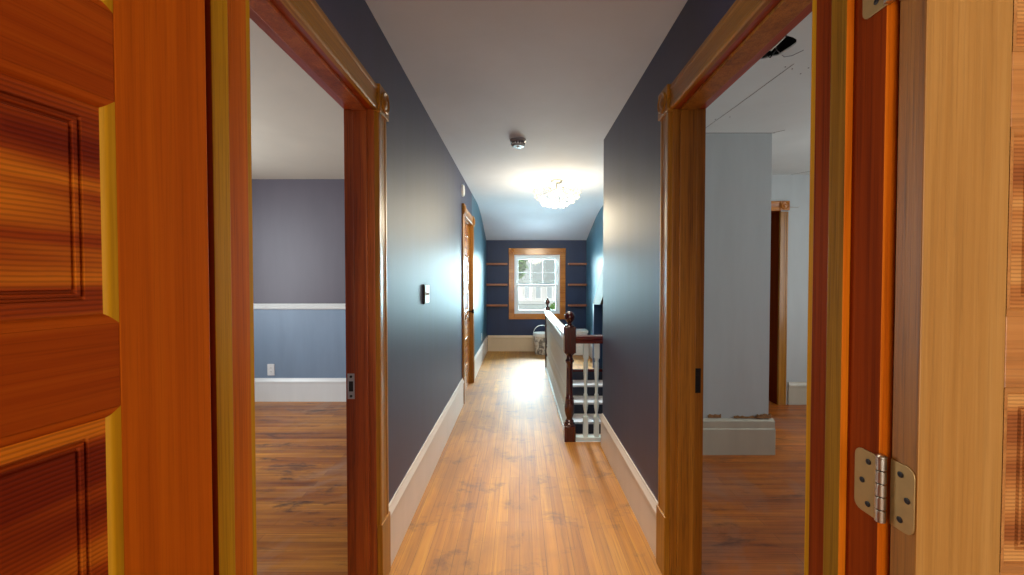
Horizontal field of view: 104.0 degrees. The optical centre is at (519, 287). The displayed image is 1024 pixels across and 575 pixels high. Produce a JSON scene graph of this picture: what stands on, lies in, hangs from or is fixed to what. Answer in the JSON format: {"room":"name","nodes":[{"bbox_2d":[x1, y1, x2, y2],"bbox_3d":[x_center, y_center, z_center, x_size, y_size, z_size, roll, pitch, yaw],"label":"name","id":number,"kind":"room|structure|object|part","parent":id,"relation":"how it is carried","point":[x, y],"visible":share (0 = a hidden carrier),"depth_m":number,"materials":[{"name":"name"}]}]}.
{"room":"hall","nodes":[
{"label":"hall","id":0,"kind":"room"},
{"bbox_2d":[250,19,343,178],"bbox_3d":[-2.224,-1.211,2.530,2.951,0.120,3.713,0,1,0],"label":"ceiling","id":1,"kind":"structure","parent":0,"point":[297,128],"depth_m":2.79,"materials":[{"name":"white paint"}]},
{"bbox_2d":[252,179,345,377],"bbox_3d":[-2.224,-0.040,4.480,2.951,2.600,0.140,0,1,0],"label":"wall","id":2,"kind":"structure","parent":0,"point":[298,225],"depth_m":4.41,"materials":[{"name":"paint"}]},
{"bbox_2d":[267,364,274,374],"bbox_3d":[-2.750,0.910,4.425,0.079,0.128,0.008,0,1,0],"label":"wall outlet","id":3,"kind":"object","parent":2,"relation":"attached to","point":[270,367],"visible":1,"depth_m":4.42,"materials":[{"name":"plastic"}]},
{"bbox_2d":[253,303,344,308],"bbox_3d":[-2.224,0.209,4.403,2.951,0.066,0.024,0,1,0],"label":"chair rail","id":4,"kind":"object","parent":2,"relation":"attached to","point":[256,305],"visible":0.3,"depth_m":4.40,"materials":[{"name":"white wood"}]},
{"bbox_2d":[254,378,345,401],"bbox_3d":[-2.224,1.132,4.423,2.951,0.260,0.021,0,1,0],"label":"baseboard","id":5,"kind":"structure","parent":2,"relation":"attached to","point":[266,389],"depth_m":4.42,"materials":[{"name":"white wood"}]},
{"bbox_2d":[315,0,486,502],"bbox_3d":[-0.684,-0.032,4.099,0.129,2.600,6.803,0,1,0],"label":"wall","id":6,"kind":"structure","parent":0,"point":[425,199],"depth_m":2.36,"materials":[{"name":"blue paint"}]},
{"bbox_2d":[249,0,390,574],"bbox_3d":[-0.665,0.232,1.307,0.168,2.183,1.060,0,1,0],"label":"door frame","id":7,"kind":"structure","parent":6,"relation":"attached to","point":[301,29],"depth_m":1.71,"materials":[{"name":"brown wood"}]},
{"bbox_3d":[-0.611,-0.799,1.286,0.019,0.105,0.836,0,1,0],"label":"head casing","id":8,"kind":"part","parent":7,"relation":"part of","materials":[{"name":"brown wood"}]},
{"bbox_3d":[-0.725,0.426,1.723,0.032,0.110,0.003,0,1,0],"label":"strike plate","id":9,"kind":"part","parent":7,"relation":"part of","materials":[{"name":"grey metal"}]},
{"bbox_3d":[-0.611,0.142,1.776,0.019,1.785,0.105,0,1,0],"label":"casing","id":10,"kind":"part","parent":7,"relation":"part of","materials":[{"name":"brown wood"}]},
{"bbox_2d":[423,284,429,303],"bbox_3d":[-0.606,0.043,2.621,0.028,0.128,0.120,0,1,0],"label":"light switch","id":11,"kind":"object","parent":6,"relation":"attached to","point":[426,293],"visible":1,"depth_m":2.59,"materials":[{"name":"plastic"}]},
{"bbox_3d":[-0.606,0.043,2.624,0.004,0.116,0.110,0,1,0],"label":"plate","id":12,"kind":"part","parent":11,"relation":"part of","materials":[{"name":"plastic"}]},
{"bbox_2d":[389,336,487,564],"bbox_3d":[-0.610,1.114,4.684,0.021,0.285,5.679,0,1,0],"label":"baseboard","id":13,"kind":"structure","parent":6,"relation":"attached to","point":[404,503],"depth_m":2.50,"materials":[{"name":"white wood"}]},
{"bbox_2d":[461,184,464,196],"bbox_3d":[-0.607,-1.047,4.320,0.027,0.128,0.128,0,1,0],"label":"door chime","id":14,"kind":"object","parent":6,"relation":"attached to","point":[462,185],"visible":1,"depth_m":4.27,"materials":[{"name":"plastic"}]},
{"bbox_2d":[462,203,474,403],"bbox_3d":[-0.665,0.170,4.814,0.168,2.168,1.012,0,1,0],"label":"door frame","id":15,"kind":"structure","parent":6,"relation":"attached to","point":[467,218],"depth_m":5.18,"materials":[{"name":"brown wood"}]},
{"bbox_3d":[-0.611,0.098,4.366,0.019,1.770,0.105,0,1,0],"label":"casing","id":16,"kind":"part","parent":15,"relation":"part of","materials":[{"name":"brown wood"}]},
{"bbox_3d":[-0.611,-0.855,4.794,0.019,0.105,0.788,0,1,0],"label":"head casing","id":17,"kind":"part","parent":15,"relation":"part of","materials":[{"name":"brown wood"}]},
{"bbox_3d":[-0.611,0.080,5.259,0.019,1.770,0.105,0,1,0],"label":"casing","id":18,"kind":"part","parent":15,"relation":"part of","materials":[{"name":"brown wood"}]},
{"bbox_2d":[465,223,473,388],"bbox_3d":[-0.635,0.235,4.816,0.104,2.022,0.772,0,1,0],"label":"door","id":19,"kind":"structure","parent":6,"relation":"in","point":[467,311],"depth_m":5.00,"materials":[{"name":"brown wood"}]},
{"bbox_3d":[-0.668,-0.704,4.797,0.037,0.144,0.550,0,1,0],"label":"rail","id":20,"kind":"part","parent":19,"relation":"part of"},
{"bbox_3d":[-0.668,-0.510,4.801,0.025,0.224,0.530,0,1,0],"label":"panel","id":21,"kind":"part","parent":19,"relation":"part of","materials":[{"name":"brown wood"}]},
{"bbox_3d":[-0.668,-0.170,4.808,0.025,0.224,0.530,0,1,0],"label":"panel","id":22,"kind":"part","parent":19,"relation":"part of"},
{"bbox_3d":[-0.668,0.167,4.814,0.025,0.224,0.530,0,1,0],"label":"panel","id":23,"kind":"part","parent":19,"relation":"part of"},
{"bbox_3d":[-0.668,0.506,4.821,0.025,0.224,0.530,0,1,0],"label":"panel","id":24,"kind":"part","parent":19,"relation":"part of","materials":[{"name":"wood"}]},
{"bbox_3d":[-0.668,0.846,4.828,0.025,0.224,0.530,0,1,0],"label":"panel","id":25,"kind":"part","parent":19,"relation":"part of","materials":[{"name":"brown wood"}]},
{"bbox_3d":[-0.668,1.107,4.833,0.037,0.278,0.550,0,1,0],"label":"rail","id":26,"kind":"part","parent":19,"relation":"part of","materials":[{"name":"brown wood"}]},
{"bbox_2d":[365,0,687,239],"bbox_3d":[0.315,-1.069,4.078,1.870,0.505,6.803,0,1,0],"label":"ceiling","id":27,"kind":"structure","parent":0,"point":[554,75],"depth_m":2.30,"materials":[{"name":"white paint"}]},
{"bbox_2d":[510,137,525,148],"bbox_3d":[-0.012,-1.155,3.218,0.132,0.060,0.132,0,1,0],"label":"smoke detector","id":28,"kind":"object","parent":27,"relation":"attached to","point":[517,142],"visible":1,"depth_m":3.18,"materials":[{"name":"grey plastic"}]},
{"bbox_3d":[-0.012,-1.177,3.217,0.132,0.016,0.132,0,1,0],"label":"mounting plate","id":29,"kind":"part","parent":28,"relation":"part of","materials":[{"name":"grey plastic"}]},
{"bbox_2d":[533,179,580,207],"bbox_3d":[0.422,-1.048,4.525,0.544,0.326,0.526,0,1,0],"label":"crystal chandelier","id":30,"kind":"object","parent":27,"relation":"attached to","point":[553,181],"visible":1,"depth_m":4.47,"materials":[{"name":"glass"}]},
{"bbox_3d":[0.420,-1.125,4.528,0.381,0.112,0.381,0,1,0],"label":"wire frame","id":31,"kind":"part","parent":30,"relation":"part of","materials":[{"name":"metal"}]},
{"bbox_2d":[255,351,806,574],"bbox_3d":[0.250,1.399,2.549,7.900,0.200,10.240,0,1,0],"label":"floor","id":32,"kind":"structure","parent":0,"point":[505,493],"depth_m":2.47,"materials":[{"name":"brown wood"}]},
{"bbox_2d":[533,325,544,354],"bbox_3d":[0.405,0.940,7.260,0.322,0.531,0.320,0,1,0],"label":"paint bucket","id":33,"kind":"object","parent":32,"relation":"on","point":[539,337],"visible":0.66,"depth_m":7.14,"materials":[{"name":"plastic"}]},
{"bbox_3d":[0.405,0.847,7.258,0.320,0.067,0.320,0,1,0],"label":"lid","id":34,"kind":"part","parent":33,"relation":"part of","materials":[{"name":"white plastic"}]},
{"bbox_2d":[545,298,602,441],"bbox_3d":[0.811,0.715,4.680,0.876,1.083,2.743,0,1,0],"label":"stair railing","id":35,"kind":"object","parent":32,"relation":"on","point":[561,340],"visible":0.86,"depth_m":3.35,"materials":[{"name":"white wood"}]},
{"bbox_3d":[0.420,0.692,6.015,0.072,1.075,0.072,0,1,0],"label":"newel post","id":36,"kind":"part","parent":35,"relation":"part of","materials":[{"name":"wood"}]},
{"bbox_3d":[0.420,0.400,4.684,0.085,0.068,2.577,0,1,0],"label":"handrail","id":37,"kind":"part","parent":35,"relation":"part of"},
{"bbox_3d":[0.420,1.240,4.701,0.060,0.032,2.577,0,1,0],"label":"rail","id":38,"kind":"part","parent":35,"relation":"part of","materials":[{"name":"white wood"}]},
{"bbox_3d":[0.420,0.742,3.356,0.094,1.083,0.094,0,1,0],"label":"newel post","id":39,"kind":"part","parent":35,"relation":"part of","materials":[{"name":"wood"}]},
{"bbox_3d":[0.858,1.267,3.366,0.782,0.032,0.060,0,1,0],"label":"rail","id":40,"kind":"part","parent":35,"relation":"part of","materials":[{"name":"white wood"}]},
{"bbox_3d":[0.858,0.431,3.349,0.782,0.068,0.068,0,1,0],"label":"handrail","id":41,"kind":"part","parent":35,"relation":"part of","materials":[{"name":"brown wood"}]},
{"bbox_2d":[574,329,587,354],"bbox_3d":[1.070,0.983,7.241,0.304,0.445,0.290,0,1,0],"label":"storage bin","id":42,"kind":"object","parent":32,"relation":"on","point":[579,347],"visible":0.45,"depth_m":7.11,"materials":[{"name":"plastic"}]},
{"bbox_3d":[1.070,0.783,7.237,0.304,0.045,0.290,0,1,0],"label":"lid","id":43,"kind":"part","parent":42,"relation":"part of","materials":[{"name":"white plastic"}]},
{"bbox_2d":[572,369,602,441],"bbox_3d":[0.853,1.976,4.681,0.782,1.447,2.720,0,1,0],"label":"staircase","id":44,"kind":"structure","parent":32,"relation":"attached to","point":[578,374],"depth_m":5.55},
{"bbox_2d":[486,240,585,350],"bbox_3d":[0.326,-0.001,7.572,2.149,2.800,0.140,0,1,0],"label":"wall","id":45,"kind":"structure","parent":0,"point":[498,322],"depth_m":7.50,"materials":[{"name":"blue paint"}]},
{"bbox_2d":[486,263,506,264],"bbox_3d":[-0.421,-0.436,7.443,0.393,0.038,0.100,0,1,0],"label":"wall shelf","id":46,"kind":"object","parent":45,"relation":"attached to","point":[486,263],"visible":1,"depth_m":7.39,"materials":[{"name":"brown wood"}]},
{"bbox_2d":[486,284,506,285],"bbox_3d":[-0.421,-0.052,7.450,0.393,0.038,0.100,0,1,0],"label":"wall shelf","id":47,"kind":"object","parent":45,"relation":"attached to","point":[486,284],"visible":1,"depth_m":7.40,"materials":[{"name":"brown wood"}]},
{"bbox_2d":[486,304,507,305],"bbox_3d":[-0.421,0.332,7.458,0.393,0.038,0.100,0,1,0],"label":"wall shelf","id":48,"kind":"object","parent":45,"relation":"attached to","point":[486,304],"visible":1,"depth_m":7.41,"materials":[{"name":"brown wood"}]},
{"bbox_2d":[488,335,534,350],"bbox_3d":[0.315,1.050,7.512,1.826,0.300,0.021,0,1,0],"label":"baseboard","id":49,"kind":"structure","parent":45,"relation":"attached to","point":[495,342],"depth_m":7.51,"materials":[{"name":"white wood"}]},
{"bbox_2d":[509,248,565,318],"bbox_3d":[0.330,-0.071,7.545,1.067,1.330,0.170,0,1,0],"label":"window","id":50,"kind":"structure","parent":45,"relation":"in","point":[559,254],"depth_m":7.49,"materials":[{"name":"brown wood"}]},
{"bbox_3d":[0.330,-0.061,7.565,0.850,1.100,0.130,0,1,0],"label":"frame","id":51,"kind":"part","parent":50,"relation":"part of","materials":[{"name":"white wood"}]},
{"bbox_3d":[0.330,-0.297,7.588,0.790,0.560,0.035,0,1,0],"label":"sash","id":52,"kind":"part","parent":50,"relation":"part of","materials":[{"name":"white wood"}]},
{"bbox_3d":[0.330,0.204,7.553,0.790,0.530,0.035,0,1,0],"label":"sash","id":53,"kind":"part","parent":50,"relation":"part of","materials":[{"name":"white wood"}]},
{"bbox_2d":[568,263,586,264],"bbox_3d":[1.077,-0.436,7.443,0.343,0.038,0.100,0,1,0],"label":"wall shelf","id":54,"kind":"object","parent":45,"relation":"attached to","point":[568,263],"visible":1,"depth_m":7.39,"materials":[{"name":"brown wood"}]},
{"bbox_2d":[568,284,586,285],"bbox_3d":[1.077,-0.052,7.450,0.343,0.038,0.100,0,1,0],"label":"wall shelf","id":55,"kind":"object","parent":45,"relation":"attached to","point":[568,284],"visible":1,"depth_m":7.40,"materials":[{"name":"brown wood"}]},
{"bbox_2d":[568,304,586,305],"bbox_3d":[1.077,0.332,7.458,0.343,0.038,0.100,0,1,0],"label":"wall shelf","id":56,"kind":"object","parent":45,"relation":"attached to","point":[568,304],"visible":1,"depth_m":7.41,"materials":[{"name":"brown wood"}]},
{"bbox_2d":[586,206,602,379],"bbox_3d":[1.325,1.292,5.392,0.150,5.300,4.270,0,1,0],"label":"wall","id":57,"kind":"structure","parent":0,"point":[594,242],"depth_m":6.76,"materials":[{"name":"blue paint"}]},
{"bbox_2d":[589,344,591,357],"bbox_3d":[1.240,1.072,6.787,0.021,0.285,1.428,0,1,0],"label":"baseboard","id":58,"kind":"structure","parent":57,"relation":"attached to","point":[590,345],"depth_m":6.96,"materials":[{"name":"white wood"}]},
{"bbox_2d":[592,304,601,368],"bbox_3d":[1.185,0.741,6.086,0.130,0.975,0.100,0,1,0],"label":"trim","id":59,"kind":"structure","parent":57,"relation":"attached to","point":[597,308],"depth_m":6.03,"materials":[{"name":"blue paint"}]},
{"bbox_2d":[593,267,602,303],"bbox_3d":[1.188,-0.062,5.710,0.125,0.645,0.820,0,1,0],"label":"trim","id":60,"kind":"structure","parent":57,"relation":"attached to","point":[598,299],"depth_m":5.58,"materials":[{"name":"beige paint"}]},
{"bbox_2d":[603,0,735,500],"bbox_3d":[0.748,0.011,1.964,0.145,2.600,2.533,0,1,0],"label":"wall","id":61,"kind":"structure","parent":0,"point":[631,188],"depth_m":2.25,"materials":[{"name":"blue paint"}]},
{"bbox_2d":[600,413,657,557],"bbox_3d":[0.664,1.166,2.575,0.021,0.265,1.348,0,1,0],"label":"baseboard","id":62,"kind":"structure","parent":61,"relation":"attached to","point":[642,501],"depth_m":2.35,"materials":[{"name":"white wood"}]},
{"bbox_2d":[656,0,811,574],"bbox_3d":[0.728,0.219,1.338,0.184,2.208,1.109,0,1,0],"label":"door frame","id":63,"kind":"structure","parent":61,"relation":"attached to","point":[749,29],"depth_m":1.77,"materials":[{"name":"wood"}]},
{"bbox_3d":[0.665,0.128,1.831,0.019,1.810,0.105,0,1,0],"label":"casing","id":64,"kind":"part","parent":63,"relation":"part of","materials":[{"name":"brown wood"}]},
{"bbox_3d":[0.790,0.414,1.779,0.032,0.110,0.003,0,1,0],"label":"strike plate","id":65,"kind":"part","parent":63,"relation":"part of","materials":[{"name":"metal"}]},
{"bbox_3d":[0.665,-0.825,1.317,0.019,0.105,0.885,0,1,0],"label":"head casing","id":66,"kind":"part","parent":63,"relation":"part of","materials":[{"name":"brown wood"}]},
{"bbox_2d":[703,133,771,417],"bbox_3d":[1.375,-0.013,3.155,1.110,2.600,0.150,0,1,0],"label":"wall","id":67,"kind":"structure","parent":0,"point":[738,166],"depth_m":3.08,"materials":[{"name":"white paint"}]},
{"bbox_2d":[703,418,775,454],"bbox_3d":[1.393,1.151,3.086,1.145,0.274,0.035,0,1,0],"label":"baseboard","id":68,"kind":"structure","parent":67,"relation":"attached to","point":[721,436],"depth_m":3.07,"materials":[{"name":"white wood"}]},
{"bbox_2d":[708,414,770,417],"bbox_3d":[1.700,0.993,3.093,0.480,0.037,0.014,0,1,0],"label":"trim","id":69,"kind":"structure","parent":67,"relation":"attached to","point":[709,415],"depth_m":3.09,"materials":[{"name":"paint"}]},
{"bbox_2d":[706,12,811,174],"bbox_3d":[2.510,-1.177,2.776,3.380,0.008,4.203,0,1,0],"label":"ceiling","id":70,"kind":"structure","parent":0,"point":[773,96],"depth_m":2.59,"materials":[{"name":"paint"}]},
{"bbox_2d":[762,35,803,57],"bbox_3d":[1.226,-1.197,1.931,0.282,0.116,0.280,0,1,0],"label":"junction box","id":71,"kind":"object","parent":70,"relation":"attached to","point":[787,41],"visible":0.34,"depth_m":2.00,"materials":[{"name":"metal"}]},
{"bbox_2d":[771,175,809,403],"bbox_3d":[2.800,-0.032,4.115,2.800,2.600,1.770,0,1,0],"label":"wall","id":72,"kind":"structure","parent":0,"point":[795,189],"depth_m":4.30,"materials":[{"name":"white paint"}]},
{"bbox_2d":[769,201,789,404],"bbox_3d":[2.375,0.169,4.355,1.004,2.187,0.179,0,1,0],"label":"door frame","id":73,"kind":"structure","parent":72,"relation":"attached to","point":[778,257],"depth_m":4.30,"materials":[{"name":"brown wood"}]},
{"bbox_3d":[2.375,-0.870,4.274,0.810,0.105,0.019,0,1,0],"label":"head casing","id":74,"kind":"part","parent":73,"relation":"part of","materials":[{"name":"brown wood"}]},
{"bbox_3d":[2.828,0.227,4.296,0.089,2.075,0.019,0,1,0],"label":"casing","id":75,"kind":"part","parent":73,"relation":"part of","materials":[{"name":"brown wood"}]},
{"bbox_2d":[788,382,806,404],"bbox_3d":[3.550,1.141,4.313,1.300,0.245,0.021,0,1,0],"label":"baseboard","id":76,"kind":"structure","parent":72,"relation":"attached to","point":[797,391],"depth_m":4.31,"materials":[{"name":"white wood"}]},
{"bbox_2d":[889,1,1000,574],"bbox_3d":[0.250,0.037,0.631,7.900,2.600,0.134,0,1,0],"label":"wall","id":77,"kind":"structure","parent":0,"point":[900,1],"depth_m":0.56,"materials":[{"name":"paint"}]},
{"bbox_2d":[0,0,213,574],"bbox_3d":[-0.485,0.325,0.322,0.037,2.022,0.490,0,1,9],"label":"door","id":78,"kind":"structure","parent":77,"relation":"in","point":[106,445],"depth_m":0.43,"materials":[{"name":"brown wood"}]},
{"bbox_3d":[-0.485,-0.080,0.314,0.025,0.224,0.248,0,1,9],"label":"panel","id":79,"kind":"part","parent":78,"relation":"part of","materials":[{"name":"brown wood"}]},
{"bbox_3d":[-0.485,0.257,0.321,0.025,0.224,0.248,0,1,9],"label":"panel","id":80,"kind":"part","parent":78,"relation":"part of","materials":[{"name":"brown wood"}]},
{"bbox_3d":[-0.485,-0.250,0.310,0.037,0.096,0.268,0,1,9],"label":"rail","id":81,"kind":"part","parent":78,"relation":"part of","materials":[{"name":"brown wood"}]},
{"bbox_3d":[-0.485,-0.080,0.314,0.037,0.244,0.268,0,1,9],"label":"panel moulding","id":82,"kind":"part","parent":78,"relation":"part of","materials":[{"name":"brown wood"}]},
{"bbox_3d":[-0.485,0.088,0.317,0.037,0.093,0.268,0,1,9],"label":"rail","id":83,"kind":"part","parent":78,"relation":"part of","materials":[{"name":"brown wood"}]},
{"bbox_3d":[-0.485,0.257,0.321,0.037,0.244,0.268,0,1,9],"label":"panel moulding","id":84,"kind":"part","parent":78,"relation":"part of","materials":[{"name":"brown wood"}]},
{"bbox_3d":[-0.485,-0.420,0.307,0.037,0.244,0.268,0,1,9],"label":"panel moulding","id":85,"kind":"part","parent":78,"relation":"part of","materials":[{"name":"brown wood"}]},
{"bbox_2d":[205,0,899,574],"bbox_3d":[0.020,0.303,0.646,1.198,2.069,0.153,0,1,0],"label":"door frame","id":86,"kind":"structure","parent":77,"relation":"attached to","point":[855,59],"depth_m":0.62,"materials":[{"name":"brown wood"}]},
{"bbox_3d":[-0.526,0.306,0.713,0.105,2.060,0.019,0,1,0],"label":"casing","id":87,"kind":"part","parent":86,"relation":"part of","materials":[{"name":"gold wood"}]},
{"bbox_3d":[0.567,0.306,0.713,0.105,2.060,0.019,0,1,0],"label":"casing","id":88,"kind":"part","parent":86,"relation":"part of","materials":[{"name":"brown wood"}]},
{"bbox_2d":[854,0,1023,574],"bbox_3d":[0.756,0.320,0.566,0.509,2.022,0.082,0,1,0],"label":"door","id":89,"kind":"structure","parent":77,"relation":"in","point":[957,479],"depth_m":0.52,"materials":[{"name":"brown wood"}]},
{"bbox_3d":[0.765,0.422,0.545,0.268,0.095,0.037,0,1,0],"label":"rail","id":90,"kind":"part","parent":89,"relation":"part of","materials":[{"name":"brown wood"}]},
{"bbox_3d":[0.765,0.252,0.542,0.268,0.244,0.037,0,1,0],"label":"panel moulding","id":91,"kind":"part","parent":89,"relation":"part of","materials":[{"name":"brown wood"}]},
{"bbox_3d":[0.765,0.252,0.542,0.248,0.224,0.025,0,1,0],"label":"panel","id":92,"kind":"part","parent":89,"relation":"part of","materials":[{"name":"brown wood"}]},
{"bbox_3d":[0.765,0.084,0.538,0.268,0.093,0.037,0,1,0],"label":"rail","id":93,"kind":"part","parent":89,"relation":"part of","materials":[{"name":"brown wood"}]},
{"bbox_3d":[0.765,-0.085,0.535,0.268,0.244,0.037,0,1,0],"label":"panel moulding","id":94,"kind":"part","parent":89,"relation":"part of","materials":[{"name":"brown wood"}]},
{"bbox_3d":[0.765,-0.085,0.535,0.248,0.224,0.025,0,1,0],"label":"panel","id":95,"kind":"part","parent":89,"relation":"part of","materials":[{"name":"brown wood"}]},
{"bbox_3d":[0.765,-0.255,0.531,0.268,0.096,0.037,0,1,0],"label":"rail","id":96,"kind":"part","parent":89,"relation":"part of","materials":[{"name":"brown wood"}]},
{"bbox_3d":[0.765,-0.425,0.528,0.248,0.224,0.025,0,1,0],"label":"panel","id":97,"kind":"part","parent":89,"relation":"part of","materials":[{"name":"brown wood"}]},
{"bbox_3d":[0.765,-0.425,0.528,0.268,0.244,0.037,0,1,0],"label":"panel moulding","id":98,"kind":"part","parent":89,"relation":"part of","materials":[{"name":"brown wood"}]},
{"label":"outside","id":99,"kind":"structure","parent":0,"visible":0},
{"bbox_3d":[0.000,3.770,34.032,60.000,0.200,52.100,0,1,0],"label":"ground","id":100,"kind":"structure","parent":99,"visible":0},
{"bbox_2d":[518,259,528,279],"bbox_3d":[-0.890,0.741,17.239,2.643,6.529,2.706,0,1,0],"label":"leafy tree","id":101,"kind":"object","parent":100,"relation":"on","point":[522,266],"visible":0.05,"depth_m":16.94,"materials":[{"name":"green plant"}]},
{"bbox_2d":[518,259,554,309],"bbox_3d":[2.000,0.919,22.798,14.800,5.950,8.950,0,1,0],"label":"house","id":102,"kind":"structure","parent":100,"relation":"on","point":[529,298],"depth_m":20.00,"materials":[{"name":"white"}]},
{"bbox_3d":[0.380,0.251,19.971,0.220,0.560,0.015,0,1,0],"label":"pane","id":103,"kind":"part","parent":102,"relation":"part of","materials":[{"name":"clear glass"}]},
{"bbox_3d":[2.000,0.741,19.959,14.000,0.180,0.120,0,1,0],"label":"belt trim","id":104,"kind":"part","parent":102,"relation":"part of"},
{"bbox_3d":[0.940,0.251,19.971,0.220,0.560,0.015,0,1,0],"label":"pane","id":105,"kind":"part","parent":102,"relation":"part of","materials":[{"name":"clear glass"}]},
{"bbox_3d":[1.500,0.251,19.971,0.220,0.560,0.015,0,1,0],"label":"pane","id":106,"kind":"part","parent":102,"relation":"part of","materials":[{"name":"clear glass"}]},
{"bbox_2d":[550,302,554,309],"bbox_3d":[1.096,2.271,12.548,0.649,3.656,0.660,0,1,0],"label":"shrub","id":107,"kind":"object","parent":100,"relation":"on","point":[552,307],"visible":0.06,"depth_m":12.45,"materials":[{"name":"green plant"}]}
]}

